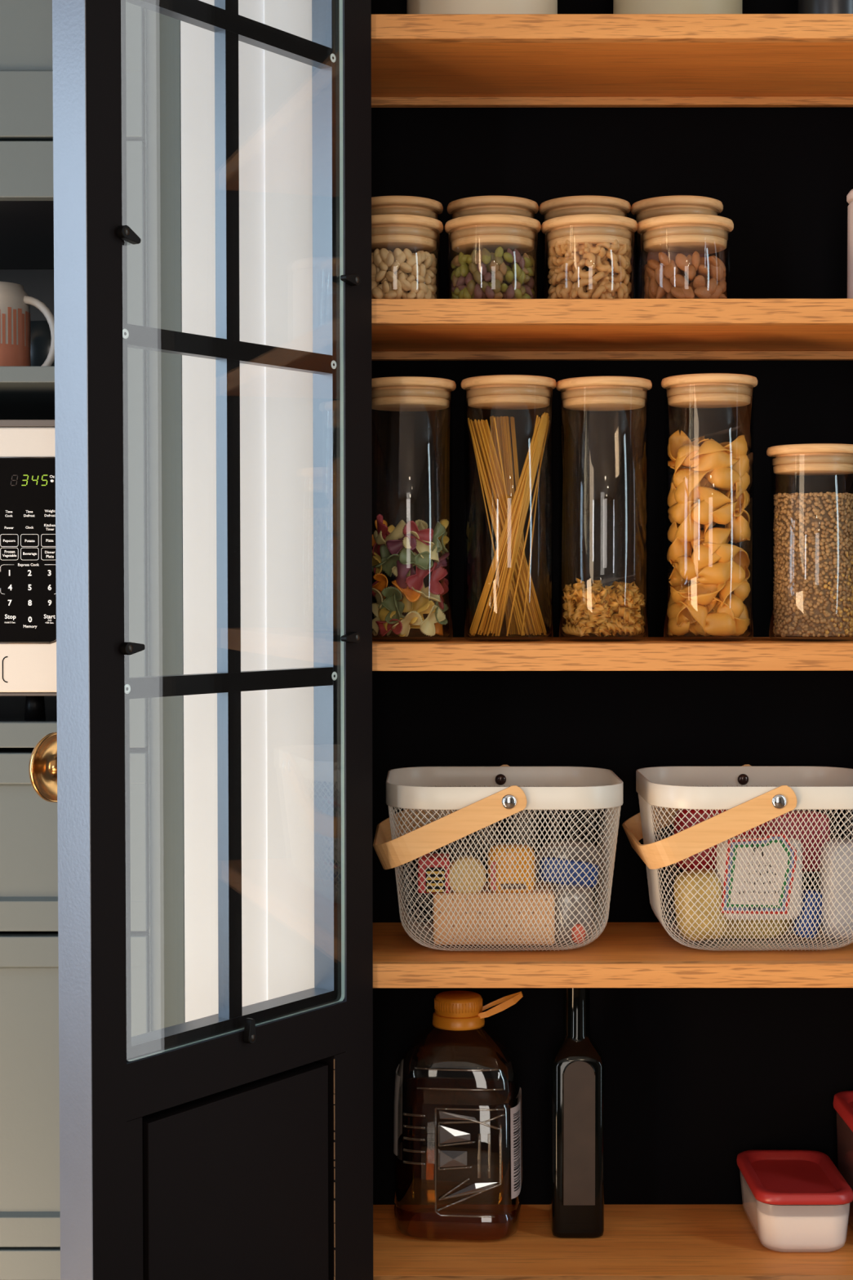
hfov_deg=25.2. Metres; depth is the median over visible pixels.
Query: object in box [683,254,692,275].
almond
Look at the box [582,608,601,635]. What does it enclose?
fusilli
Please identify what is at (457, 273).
pistachio
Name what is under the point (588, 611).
fusilli
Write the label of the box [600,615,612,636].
fusilli
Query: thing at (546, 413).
spaghetti
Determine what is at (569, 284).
cashew
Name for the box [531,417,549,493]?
spaghetti
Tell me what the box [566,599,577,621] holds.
fusilli
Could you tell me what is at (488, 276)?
pistachio
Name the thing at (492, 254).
pistachio
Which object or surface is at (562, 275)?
cashew
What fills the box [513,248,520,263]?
pistachio
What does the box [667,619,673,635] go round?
shell
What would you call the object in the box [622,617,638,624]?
fusilli
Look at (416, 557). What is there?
pasta
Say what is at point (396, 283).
peanut
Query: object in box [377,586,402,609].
pasta
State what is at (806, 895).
packet
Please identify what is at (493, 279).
pistachio
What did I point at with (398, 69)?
shelf
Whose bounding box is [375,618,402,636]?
pasta
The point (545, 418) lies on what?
spaghetti
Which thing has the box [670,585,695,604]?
shell
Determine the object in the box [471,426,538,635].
spaghetti
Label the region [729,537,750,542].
shell
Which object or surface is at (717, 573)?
shell
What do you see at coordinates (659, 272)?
almond
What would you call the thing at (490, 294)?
pistachio
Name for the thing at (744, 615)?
shell
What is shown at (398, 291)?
peanut
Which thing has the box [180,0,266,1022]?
wall
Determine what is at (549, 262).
cashew
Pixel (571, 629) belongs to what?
fusilli
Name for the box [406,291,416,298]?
peanut
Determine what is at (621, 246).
cashew
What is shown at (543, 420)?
spaghetti
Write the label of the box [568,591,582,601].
fusilli
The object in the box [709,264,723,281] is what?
almond
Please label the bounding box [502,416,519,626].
spaghetti
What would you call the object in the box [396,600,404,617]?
pasta
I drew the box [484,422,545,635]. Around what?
spaghetti
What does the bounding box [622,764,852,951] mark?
wire basket
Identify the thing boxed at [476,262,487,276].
pistachio
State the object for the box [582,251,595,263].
cashew
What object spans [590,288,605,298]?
cashew
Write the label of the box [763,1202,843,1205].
flour
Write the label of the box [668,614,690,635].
shell
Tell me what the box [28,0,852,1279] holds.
pantry cabinet
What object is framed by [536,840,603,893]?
clear bag
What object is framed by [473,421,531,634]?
spaghetti
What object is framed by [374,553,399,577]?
pasta
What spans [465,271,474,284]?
pistachio
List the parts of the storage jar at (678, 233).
lid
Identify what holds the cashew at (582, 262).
in the storage jar at (594, 228)
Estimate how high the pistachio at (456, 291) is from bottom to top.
0.010 m
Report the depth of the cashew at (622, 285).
2.05 m
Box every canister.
[406,0,557,13]
[613,0,742,13]
[846,189,852,298]
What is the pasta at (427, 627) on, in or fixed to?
in the storage jar at (396, 393)
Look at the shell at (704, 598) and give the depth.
2.07 m
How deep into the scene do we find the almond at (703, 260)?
2.06 m
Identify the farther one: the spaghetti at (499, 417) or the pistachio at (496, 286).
the spaghetti at (499, 417)
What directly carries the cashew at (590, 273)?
in the storage jar at (594, 228)
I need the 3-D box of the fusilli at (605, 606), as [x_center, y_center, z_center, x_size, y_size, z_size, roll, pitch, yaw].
[0.189,-0.043,2.068,0.013,0.030,0.035,-1,2,-25]
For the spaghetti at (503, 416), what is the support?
in the storage jar at (496, 392)
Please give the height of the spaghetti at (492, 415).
0.242 m
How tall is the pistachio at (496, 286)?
0.017 m
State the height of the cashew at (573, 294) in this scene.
0.014 m
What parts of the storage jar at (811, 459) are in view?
lid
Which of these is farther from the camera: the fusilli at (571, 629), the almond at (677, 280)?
the fusilli at (571, 629)
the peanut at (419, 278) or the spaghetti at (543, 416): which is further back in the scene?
the spaghetti at (543, 416)
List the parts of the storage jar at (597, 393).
lid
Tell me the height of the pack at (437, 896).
0.057 m
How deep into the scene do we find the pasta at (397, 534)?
2.06 m
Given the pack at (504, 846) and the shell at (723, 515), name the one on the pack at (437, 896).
the pack at (504, 846)
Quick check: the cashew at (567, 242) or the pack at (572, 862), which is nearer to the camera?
the cashew at (567, 242)
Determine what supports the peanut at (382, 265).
in the storage jar at (390, 232)
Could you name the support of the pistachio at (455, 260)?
in the storage jar at (490, 232)
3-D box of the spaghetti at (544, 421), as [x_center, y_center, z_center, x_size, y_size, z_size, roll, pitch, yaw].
[0.094,-0.121,2.069,0.071,0.233,0.002,0,2,-2]
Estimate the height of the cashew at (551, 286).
0.014 m
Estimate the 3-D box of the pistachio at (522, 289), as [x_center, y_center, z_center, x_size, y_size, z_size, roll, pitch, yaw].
[0.102,-0.376,2.047,0.009,0.012,0.014,0,2,-15]
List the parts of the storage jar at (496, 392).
lid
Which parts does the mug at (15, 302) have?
handle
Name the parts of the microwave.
control panel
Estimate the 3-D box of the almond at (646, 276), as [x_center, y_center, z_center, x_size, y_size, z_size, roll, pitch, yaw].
[0.243,-0.393,2.076,0.011,0.024,0.016,0,2,-5]
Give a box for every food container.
[736,1150,852,1252]
[833,1090,852,1226]
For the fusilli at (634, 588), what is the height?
0.030 m
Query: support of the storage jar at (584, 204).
on the pantry cabinet at (255, 1141)
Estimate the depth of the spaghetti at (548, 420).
2.09 m
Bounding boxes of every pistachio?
[450,269,456,280]
[450,285,456,292]
[451,260,461,266]
[452,274,458,287]
[452,293,458,298]
[453,255,459,263]
[453,287,459,295]
[454,266,461,277]
[456,275,466,287]
[457,252,466,264]
[457,284,466,291]
[458,288,464,298]
[459,263,469,276]
[460,254,471,263]
[462,287,471,298]
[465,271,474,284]
[466,255,471,264]
[466,280,475,296]
[468,262,477,274]
[470,248,477,263]
[473,270,483,284]
[473,292,486,298]
[474,249,482,264]
[474,283,483,298]
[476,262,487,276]
[480,280,489,293]
[481,248,490,256]
[481,254,491,264]
[484,271,492,281]
[484,285,494,298]
[485,262,494,275]
[488,281,493,288]
[489,252,494,260]
[489,259,499,271]
[490,275,495,283]
[492,279,501,293]
[493,256,503,265]
[493,270,503,284]
[493,291,502,298]
[494,246,503,257]
[498,261,506,275]
[500,283,507,292]
[502,251,510,266]
[502,252,513,262]
[502,292,506,298]
[504,270,514,283]
[506,248,515,262]
[506,284,515,298]
[509,277,517,284]
[511,262,521,279]
[511,281,520,288]
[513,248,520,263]
[514,288,522,298]
[517,255,524,269]
[517,270,525,284]
[520,266,528,274]
[520,284,525,295]
[521,293,531,298]
[522,253,529,259]
[522,284,532,296]
[523,257,530,267]
[523,274,530,283]
[525,266,533,276]
[525,275,534,288]
[529,257,534,266]
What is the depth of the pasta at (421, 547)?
2.06 m
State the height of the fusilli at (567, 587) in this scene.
0.029 m
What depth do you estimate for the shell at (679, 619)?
2.07 m
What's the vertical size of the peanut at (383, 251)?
0.016 m
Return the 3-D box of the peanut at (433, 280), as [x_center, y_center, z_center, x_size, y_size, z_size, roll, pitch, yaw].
[0.005,-0.390,2.064,0.008,0.014,0.012,-1,2,-37]
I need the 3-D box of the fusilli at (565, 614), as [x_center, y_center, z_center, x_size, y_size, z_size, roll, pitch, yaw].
[0.166,-0.035,2.103,0.032,0.031,0.013,-1,2,-22]
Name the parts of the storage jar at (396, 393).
lid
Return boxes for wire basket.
[373,764,623,951]
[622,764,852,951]
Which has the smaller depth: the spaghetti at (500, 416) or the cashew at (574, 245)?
the cashew at (574, 245)
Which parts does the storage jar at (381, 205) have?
lid, glass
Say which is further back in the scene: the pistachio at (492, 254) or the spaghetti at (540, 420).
the spaghetti at (540, 420)
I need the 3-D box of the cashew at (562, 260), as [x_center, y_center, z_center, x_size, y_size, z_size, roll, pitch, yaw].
[0.150,-0.408,2.048,0.019,0.009,0.013,1,2,21]
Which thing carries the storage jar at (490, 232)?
on the pantry cabinet at (255, 1141)
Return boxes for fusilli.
[561,584,573,591]
[561,622,580,636]
[562,577,585,610]
[562,606,575,621]
[563,590,584,602]
[563,613,583,626]
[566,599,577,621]
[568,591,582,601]
[569,613,581,625]
[572,601,584,622]
[573,586,603,604]
[574,604,592,616]
[575,622,589,636]
[576,618,589,628]
[577,582,599,613]
[577,596,601,608]
[581,601,605,619]
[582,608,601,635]
[591,587,613,610]
[591,609,608,635]
[592,580,602,589]
[594,588,626,605]
[594,612,615,626]
[594,624,613,636]
[595,585,608,599]
[599,591,631,602]
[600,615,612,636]
[601,605,613,617]
[604,585,614,607]
[604,621,634,635]
[605,586,635,608]
[607,595,620,613]
[607,614,626,630]
[608,597,635,622]
[608,607,628,635]
[610,622,640,636]
[612,581,620,589]
[613,583,623,593]
[613,613,629,626]
[619,581,627,588]
[622,589,634,600]
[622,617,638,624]
[623,625,644,636]
[626,591,641,613]
[627,581,645,607]
[627,582,639,592]
[630,598,645,614]
[630,609,642,620]
[631,597,640,609]
[638,614,644,625]
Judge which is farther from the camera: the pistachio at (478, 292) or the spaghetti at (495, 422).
the spaghetti at (495, 422)
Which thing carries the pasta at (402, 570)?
in the storage jar at (396, 393)
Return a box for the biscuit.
[448,856,486,893]
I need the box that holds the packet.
[793,888,822,938]
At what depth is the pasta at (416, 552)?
2.08 m
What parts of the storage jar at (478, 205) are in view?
lid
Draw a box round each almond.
[644,269,650,282]
[644,278,650,298]
[645,266,655,279]
[647,259,660,270]
[648,278,659,297]
[648,284,656,298]
[654,263,665,285]
[656,284,666,298]
[657,252,671,266]
[661,276,672,293]
[663,259,678,279]
[665,292,675,298]
[670,273,689,287]
[671,285,685,298]
[675,253,688,272]
[681,284,694,298]
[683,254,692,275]
[687,264,696,279]
[688,281,706,295]
[691,250,700,271]
[693,275,705,289]
[693,286,711,298]
[697,264,708,275]
[697,272,710,283]
[699,257,709,269]
[706,256,719,268]
[706,277,717,295]
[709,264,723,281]
[709,284,722,298]
[712,255,725,272]
[716,279,726,289]
[718,293,727,298]
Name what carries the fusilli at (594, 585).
on the fusilli at (571, 596)
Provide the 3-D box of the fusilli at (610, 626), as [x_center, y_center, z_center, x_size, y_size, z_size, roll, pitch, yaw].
[0.208,-0.012,2.064,0.034,0.017,0.012,-1,2,-30]
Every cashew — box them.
[547,254,564,266]
[547,265,555,279]
[547,284,555,295]
[548,266,557,276]
[548,278,559,285]
[549,245,556,256]
[549,286,555,293]
[551,256,561,266]
[551,271,557,285]
[551,291,558,298]
[554,245,564,256]
[554,263,564,274]
[555,256,573,264]
[555,271,570,282]
[555,284,564,298]
[559,280,573,294]
[560,240,572,253]
[560,279,567,284]
[560,288,569,298]
[561,244,573,254]
[563,258,575,272]
[564,251,580,262]
[568,270,579,282]
[568,288,577,298]
[571,242,579,248]
[571,262,586,272]
[572,244,584,252]
[572,280,586,292]
[573,258,586,272]
[574,278,590,291]
[576,266,595,279]
[577,285,592,298]
[578,248,585,259]
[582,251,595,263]
[583,243,592,253]
[584,242,600,254]
[585,258,595,268]
[586,284,598,291]
[588,277,597,293]
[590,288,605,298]
[591,284,605,298]
[592,271,604,281]
[594,267,600,285]
[595,241,611,248]
[595,247,606,258]
[595,254,611,272]
[599,275,609,293]
[600,254,607,262]
[600,266,613,283]
[601,260,609,264]
[604,283,613,298]
[605,248,617,262]
[606,239,617,253]
[607,243,620,252]
[607,281,615,297]
[608,268,626,283]
[609,253,626,269]
[610,260,622,273]
[614,282,619,293]
[616,244,627,254]
[616,284,631,294]
[617,244,631,252]
[617,287,623,298]
[618,282,628,295]
[622,254,630,270]
[622,290,628,298]
[623,244,631,256]
[623,273,629,284]
[626,266,631,273]
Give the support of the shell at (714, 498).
in the storage jar at (704, 390)
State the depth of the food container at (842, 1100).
2.19 m
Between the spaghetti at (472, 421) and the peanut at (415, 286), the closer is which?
the peanut at (415, 286)
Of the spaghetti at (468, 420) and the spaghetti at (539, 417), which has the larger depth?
the spaghetti at (468, 420)
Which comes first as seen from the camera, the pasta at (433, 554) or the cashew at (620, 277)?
the cashew at (620, 277)
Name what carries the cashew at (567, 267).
in the storage jar at (594, 228)
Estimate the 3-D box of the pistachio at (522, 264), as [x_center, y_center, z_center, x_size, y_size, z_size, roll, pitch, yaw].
[0.101,-0.405,2.044,0.009,0.015,0.010,0,2,14]
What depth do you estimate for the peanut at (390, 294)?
2.03 m
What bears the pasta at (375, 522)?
in the storage jar at (396, 393)
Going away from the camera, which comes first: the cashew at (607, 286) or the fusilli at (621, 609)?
the cashew at (607, 286)
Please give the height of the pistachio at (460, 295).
0.014 m
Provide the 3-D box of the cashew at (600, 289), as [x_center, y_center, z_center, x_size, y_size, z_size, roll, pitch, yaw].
[0.184,-0.371,2.034,0.016,0.016,0.012,0,2,8]
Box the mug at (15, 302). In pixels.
[0,281,54,366]
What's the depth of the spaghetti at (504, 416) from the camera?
2.11 m
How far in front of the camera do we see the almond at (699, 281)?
2.03 m
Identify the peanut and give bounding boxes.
[371,262,377,275]
[371,275,376,280]
[371,280,377,290]
[371,286,383,298]
[373,248,379,259]
[373,253,382,266]
[375,270,386,281]
[378,261,388,271]
[379,248,389,262]
[381,276,389,284]
[382,280,390,293]
[383,290,396,298]
[384,253,394,266]
[385,271,396,282]
[388,281,393,290]
[390,261,399,272]
[391,279,401,290]
[393,248,402,257]
[394,287,402,298]
[395,251,405,264]
[395,268,404,275]
[397,272,405,281]
[399,262,412,273]
[400,279,411,291]
[401,290,408,298]
[403,248,412,259]
[405,254,417,266]
[406,275,415,283]
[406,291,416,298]
[410,263,419,275]
[410,280,418,293]
[414,274,425,282]
[415,251,422,265]
[416,289,425,298]
[417,250,426,262]
[417,282,428,294]
[418,262,426,276]
[422,256,432,268]
[423,274,431,284]
[423,288,431,298]
[424,251,431,259]
[426,266,436,275]
[426,269,435,278]
[426,284,434,293]
[429,253,435,266]
[430,274,435,285]
[431,260,436,267]
[431,284,436,295]
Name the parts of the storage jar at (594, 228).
lid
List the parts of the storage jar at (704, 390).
lid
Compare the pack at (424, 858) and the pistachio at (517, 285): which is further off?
the pack at (424, 858)
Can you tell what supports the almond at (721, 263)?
in the storage jar at (678, 233)
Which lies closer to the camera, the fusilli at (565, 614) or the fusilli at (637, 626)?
the fusilli at (637, 626)
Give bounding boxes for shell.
[666,536,692,562]
[666,602,682,620]
[667,430,692,462]
[667,457,676,469]
[667,481,676,506]
[667,500,698,524]
[667,520,679,542]
[667,581,693,607]
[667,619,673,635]
[668,513,680,525]
[668,568,690,587]
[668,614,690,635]
[669,558,678,568]
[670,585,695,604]
[672,468,697,488]
[673,449,698,476]
[674,475,701,503]
[674,510,700,542]
[674,555,702,580]
[675,595,716,626]
[677,444,701,466]
[678,581,725,605]
[678,600,707,635]
[687,469,713,501]
[688,499,718,524]
[688,594,734,622]
[688,611,716,635]
[688,624,698,635]
[689,439,733,461]
[690,450,739,471]
[690,529,704,551]
[691,436,705,444]
[691,543,721,570]
[693,438,715,447]
[693,537,733,559]
[695,560,734,585]
[696,486,734,508]
[698,488,731,502]
[699,612,736,636]
[701,479,715,488]
[702,521,716,537]
[702,542,742,562]
[703,466,742,491]
[704,527,731,555]
[705,590,719,613]
[707,500,737,524]
[708,591,719,612]
[712,526,730,543]
[716,591,743,617]
[718,579,748,607]
[720,441,730,446]
[723,435,747,457]
[724,490,746,516]
[724,508,750,543]
[727,511,751,541]
[727,559,746,592]
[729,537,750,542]
[730,454,749,477]
[731,616,750,635]
[732,549,750,571]
[733,582,751,601]
[734,471,750,499]
[739,604,750,625]
[740,489,750,508]
[744,565,750,580]
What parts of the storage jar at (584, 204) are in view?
lid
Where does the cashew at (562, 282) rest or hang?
in the storage jar at (594, 228)
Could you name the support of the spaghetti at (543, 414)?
in the storage jar at (496, 392)
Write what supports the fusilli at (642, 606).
in the storage jar at (597, 393)
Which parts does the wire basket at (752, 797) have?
handle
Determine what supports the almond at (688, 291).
in the storage jar at (678, 233)
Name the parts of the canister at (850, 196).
lid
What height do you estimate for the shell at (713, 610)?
0.032 m
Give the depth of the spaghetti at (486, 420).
2.09 m
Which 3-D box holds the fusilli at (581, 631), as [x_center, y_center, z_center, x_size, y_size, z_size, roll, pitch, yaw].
[0.168,-0.018,2.074,0.012,0.027,0.033,-1,2,-17]
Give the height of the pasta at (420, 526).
0.030 m
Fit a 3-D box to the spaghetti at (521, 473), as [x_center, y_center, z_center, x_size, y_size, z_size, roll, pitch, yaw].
[0.086,-0.126,2.079,0.078,0.231,0.002,0,2,2]
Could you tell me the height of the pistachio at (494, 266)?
0.014 m
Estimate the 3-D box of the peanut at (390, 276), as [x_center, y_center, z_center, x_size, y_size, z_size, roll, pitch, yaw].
[-0.038,-0.387,2.032,0.009,0.013,0.012,-1,2,-33]
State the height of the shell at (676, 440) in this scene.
0.038 m
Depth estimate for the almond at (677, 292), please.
2.03 m
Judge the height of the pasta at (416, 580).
0.035 m
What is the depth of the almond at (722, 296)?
2.06 m
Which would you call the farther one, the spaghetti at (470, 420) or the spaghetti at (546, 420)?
the spaghetti at (470, 420)
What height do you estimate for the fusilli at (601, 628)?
0.016 m
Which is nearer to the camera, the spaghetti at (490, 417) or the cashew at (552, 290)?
the cashew at (552, 290)
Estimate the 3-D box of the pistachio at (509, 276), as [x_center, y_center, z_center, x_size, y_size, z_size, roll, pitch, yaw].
[0.089,-0.389,2.038,0.010,0.013,0.015,0,2,6]
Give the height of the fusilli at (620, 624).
0.020 m
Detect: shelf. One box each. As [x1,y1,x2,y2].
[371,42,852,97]
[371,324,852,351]
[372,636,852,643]
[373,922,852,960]
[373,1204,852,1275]
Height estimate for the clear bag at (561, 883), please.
0.065 m
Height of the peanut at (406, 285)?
0.013 m
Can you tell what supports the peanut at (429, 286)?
in the storage jar at (390, 232)
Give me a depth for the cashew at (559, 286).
2.05 m
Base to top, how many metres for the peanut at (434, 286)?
0.015 m
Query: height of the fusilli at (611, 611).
0.016 m
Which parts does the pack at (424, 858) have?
panel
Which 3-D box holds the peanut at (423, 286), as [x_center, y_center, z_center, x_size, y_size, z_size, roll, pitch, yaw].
[-0.004,-0.377,2.045,0.009,0.012,0.014,1,2,26]
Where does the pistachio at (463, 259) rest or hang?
in the storage jar at (490, 232)
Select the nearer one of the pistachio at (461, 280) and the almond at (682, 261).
the almond at (682, 261)
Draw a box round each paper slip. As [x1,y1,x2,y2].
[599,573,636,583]
[688,427,737,440]
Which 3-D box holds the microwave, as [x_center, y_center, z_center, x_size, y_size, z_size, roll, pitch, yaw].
[-0.708,-0.082,2.309,0.625,0.336,0.378,0,2,0]
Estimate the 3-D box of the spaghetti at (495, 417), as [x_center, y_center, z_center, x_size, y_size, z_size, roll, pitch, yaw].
[0.087,-0.127,2.119,0.021,0.242,0.002,0,2,6]
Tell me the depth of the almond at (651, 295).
2.05 m
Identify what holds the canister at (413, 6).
on the pantry cabinet at (255, 1141)
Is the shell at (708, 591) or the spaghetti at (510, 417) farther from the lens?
the spaghetti at (510, 417)
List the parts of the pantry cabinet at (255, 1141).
knob, panel, glass pane, rail, panel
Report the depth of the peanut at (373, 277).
2.04 m
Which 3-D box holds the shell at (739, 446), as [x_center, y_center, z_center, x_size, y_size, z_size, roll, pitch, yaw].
[0.335,-0.209,2.071,0.028,0.029,0.052,1,2,32]
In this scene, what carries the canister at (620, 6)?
on the pantry cabinet at (255, 1141)
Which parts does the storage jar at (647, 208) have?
lid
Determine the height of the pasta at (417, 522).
0.034 m
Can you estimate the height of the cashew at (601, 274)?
0.013 m
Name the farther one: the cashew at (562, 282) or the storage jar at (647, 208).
the storage jar at (647, 208)
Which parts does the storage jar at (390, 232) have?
lid, glass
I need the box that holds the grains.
[773,491,852,637]
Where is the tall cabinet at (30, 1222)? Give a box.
[0,0,185,1279]
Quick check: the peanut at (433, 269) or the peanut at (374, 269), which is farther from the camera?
the peanut at (433, 269)
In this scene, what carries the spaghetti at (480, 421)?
in the storage jar at (496, 392)
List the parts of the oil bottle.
flat panel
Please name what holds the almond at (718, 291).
in the storage jar at (678, 233)
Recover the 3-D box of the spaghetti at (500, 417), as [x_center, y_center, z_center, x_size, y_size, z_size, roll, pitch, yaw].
[0.092,-0.127,2.120,0.021,0.242,0.002,0,2,6]
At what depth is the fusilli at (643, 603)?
2.08 m
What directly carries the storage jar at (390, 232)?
on the pantry cabinet at (255, 1141)
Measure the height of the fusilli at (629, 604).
0.025 m
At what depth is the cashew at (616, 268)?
2.04 m
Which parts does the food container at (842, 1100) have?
lid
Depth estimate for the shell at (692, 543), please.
2.08 m
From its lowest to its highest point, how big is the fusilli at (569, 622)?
0.029 m
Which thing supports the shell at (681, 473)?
in the storage jar at (704, 390)
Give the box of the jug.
[393,990,523,1241]
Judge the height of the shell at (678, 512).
0.025 m
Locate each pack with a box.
[417,853,449,893]
[433,883,555,945]
[488,844,535,892]
[538,857,599,887]
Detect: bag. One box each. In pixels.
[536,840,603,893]
[552,883,593,943]
[673,868,727,941]
[715,833,802,919]
[722,919,791,938]
[820,839,852,939]
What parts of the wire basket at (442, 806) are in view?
handle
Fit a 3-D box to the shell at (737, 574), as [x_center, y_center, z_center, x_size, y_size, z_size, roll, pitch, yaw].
[0.337,-0.071,2.071,0.020,0.038,0.037,1,2,35]
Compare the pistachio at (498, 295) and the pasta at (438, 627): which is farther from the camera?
the pasta at (438, 627)
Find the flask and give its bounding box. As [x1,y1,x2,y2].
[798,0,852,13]
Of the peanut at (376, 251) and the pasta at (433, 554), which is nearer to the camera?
the peanut at (376, 251)
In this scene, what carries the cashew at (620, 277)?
in the storage jar at (594, 228)
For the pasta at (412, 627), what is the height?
0.030 m
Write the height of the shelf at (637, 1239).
0.027 m
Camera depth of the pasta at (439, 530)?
2.07 m
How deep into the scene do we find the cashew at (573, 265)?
2.05 m
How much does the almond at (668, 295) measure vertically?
0.022 m
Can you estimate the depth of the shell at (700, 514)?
2.05 m
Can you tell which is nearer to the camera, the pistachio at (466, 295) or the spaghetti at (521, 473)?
the pistachio at (466, 295)
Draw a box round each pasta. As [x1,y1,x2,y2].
[372,520,387,547]
[372,542,385,557]
[372,544,389,574]
[372,551,382,573]
[372,567,382,597]
[372,573,387,598]
[372,587,383,608]
[372,602,380,635]
[373,530,386,544]
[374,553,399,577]
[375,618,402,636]
[376,513,389,539]
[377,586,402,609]
[377,607,395,631]
[381,549,391,567]
[381,593,399,624]
[384,520,405,548]
[386,533,416,556]
[387,524,403,554]
[391,550,417,577]
[391,575,421,602]
[391,610,422,636]
[393,566,415,588]
[395,560,412,589]
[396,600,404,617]
[398,547,430,568]
[398,609,420,636]
[401,593,412,613]
[402,520,433,545]
[402,530,435,558]
[404,565,434,591]
[408,600,435,626]
[409,595,430,626]
[411,582,440,602]
[412,548,418,554]
[413,546,440,570]
[414,519,427,528]
[417,522,425,530]
[419,604,445,636]
[426,613,443,635]
[428,541,439,562]
[428,561,448,595]
[431,520,445,552]
[434,551,449,570]
[434,600,448,625]
[437,519,449,552]
[438,577,448,609]
[439,531,448,559]
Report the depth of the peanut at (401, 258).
2.03 m
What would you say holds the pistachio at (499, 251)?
in the storage jar at (490, 232)
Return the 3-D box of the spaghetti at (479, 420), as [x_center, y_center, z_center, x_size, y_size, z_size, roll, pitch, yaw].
[0.089,-0.123,2.091,0.065,0.234,0.002,0,2,-2]
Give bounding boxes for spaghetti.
[467,418,521,634]
[467,420,519,634]
[467,421,524,635]
[469,419,511,635]
[469,473,521,630]
[470,419,527,633]
[470,422,525,634]
[471,419,540,631]
[471,421,528,635]
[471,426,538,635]
[471,502,512,631]
[472,421,528,634]
[473,417,540,631]
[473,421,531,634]
[473,422,530,634]
[474,417,540,632]
[474,418,532,633]
[474,475,524,630]
[475,420,533,633]
[475,459,528,633]
[477,420,544,634]
[477,421,535,634]
[478,421,537,635]
[479,420,537,633]
[480,415,542,630]
[480,415,543,631]
[480,419,541,632]
[480,421,539,635]
[480,421,545,635]
[481,416,543,631]
[481,423,541,635]
[482,419,541,631]
[482,419,542,632]
[482,556,505,632]
[483,420,546,634]
[484,416,546,630]
[484,417,543,634]
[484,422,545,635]
[485,419,546,632]
[485,420,548,634]
[486,419,545,635]
[487,417,543,634]
[487,421,546,631]
[489,413,544,631]
[489,417,507,630]
[490,416,509,633]
[490,416,545,633]
[491,419,546,635]
[492,415,511,634]
[492,415,545,632]
[493,416,511,633]
[493,416,546,633]
[493,417,528,635]
[494,417,546,635]
[495,412,545,631]
[495,414,546,632]
[495,417,513,634]
[497,415,537,635]
[497,416,515,634]
[497,417,547,631]
[497,420,547,635]
[498,413,547,629]
[498,417,516,634]
[499,417,517,634]
[500,415,549,631]
[500,416,518,634]
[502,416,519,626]
[502,416,520,635]
[503,416,518,591]
[504,416,521,617]
[505,416,522,620]
[506,416,524,629]
[506,420,550,635]
[507,417,525,632]
[510,417,521,554]
[511,416,529,633]
[513,417,526,572]
[521,447,542,635]
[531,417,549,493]
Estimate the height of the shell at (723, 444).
0.033 m
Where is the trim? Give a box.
[263,0,314,999]
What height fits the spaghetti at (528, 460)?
0.232 m
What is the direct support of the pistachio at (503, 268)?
in the storage jar at (490, 232)
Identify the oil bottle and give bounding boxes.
[549,987,604,1238]
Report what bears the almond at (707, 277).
in the storage jar at (678, 233)
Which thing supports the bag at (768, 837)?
in the wire basket at (752, 797)
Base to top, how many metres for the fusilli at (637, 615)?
0.025 m
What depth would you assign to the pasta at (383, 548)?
2.11 m
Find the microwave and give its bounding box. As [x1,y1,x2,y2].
[0,419,56,719]
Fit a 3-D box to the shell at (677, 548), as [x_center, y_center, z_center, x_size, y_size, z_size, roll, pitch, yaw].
[0.277,-0.102,2.094,0.027,0.033,0.040,-1,2,-16]
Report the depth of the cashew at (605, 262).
2.04 m
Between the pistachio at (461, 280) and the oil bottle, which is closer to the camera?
the pistachio at (461, 280)
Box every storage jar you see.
[371,195,443,278]
[371,213,443,298]
[371,376,456,641]
[444,213,541,298]
[447,195,538,298]
[461,374,556,641]
[538,195,631,298]
[541,213,638,298]
[555,376,652,641]
[631,195,723,298]
[636,213,733,298]
[661,373,757,641]
[766,443,852,641]
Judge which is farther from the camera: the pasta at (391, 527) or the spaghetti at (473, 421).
the pasta at (391, 527)
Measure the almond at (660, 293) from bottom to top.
0.020 m
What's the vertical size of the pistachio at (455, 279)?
0.016 m
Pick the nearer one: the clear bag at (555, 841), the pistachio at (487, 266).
the pistachio at (487, 266)
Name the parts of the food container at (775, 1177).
lid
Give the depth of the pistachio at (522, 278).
2.04 m
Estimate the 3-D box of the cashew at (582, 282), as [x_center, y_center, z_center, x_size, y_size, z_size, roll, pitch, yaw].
[0.167,-0.377,2.034,0.012,0.019,0.017,-1,2,-39]
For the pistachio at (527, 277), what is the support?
in the storage jar at (490, 232)
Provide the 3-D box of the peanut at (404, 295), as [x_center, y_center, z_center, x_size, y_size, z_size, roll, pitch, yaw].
[-0.022,-0.369,2.045,0.014,0.011,0.010,-1,2,-41]
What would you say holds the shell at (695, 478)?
in the storage jar at (704, 390)
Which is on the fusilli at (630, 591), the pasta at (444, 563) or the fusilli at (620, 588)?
the fusilli at (620, 588)
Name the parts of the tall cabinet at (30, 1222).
inset panel, inset panel, inset panel, drawer, door, frame, drawer, drawer, panel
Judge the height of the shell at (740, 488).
0.041 m
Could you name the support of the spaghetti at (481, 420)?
in the storage jar at (496, 392)
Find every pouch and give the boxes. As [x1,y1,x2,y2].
[674,808,762,871]
[762,810,830,871]
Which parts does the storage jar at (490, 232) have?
lid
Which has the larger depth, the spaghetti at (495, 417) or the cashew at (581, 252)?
the spaghetti at (495, 417)
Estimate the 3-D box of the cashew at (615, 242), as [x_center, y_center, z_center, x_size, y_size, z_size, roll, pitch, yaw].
[0.200,-0.423,2.043,0.010,0.018,0.019,-1,2,-22]
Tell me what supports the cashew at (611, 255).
in the storage jar at (594, 228)

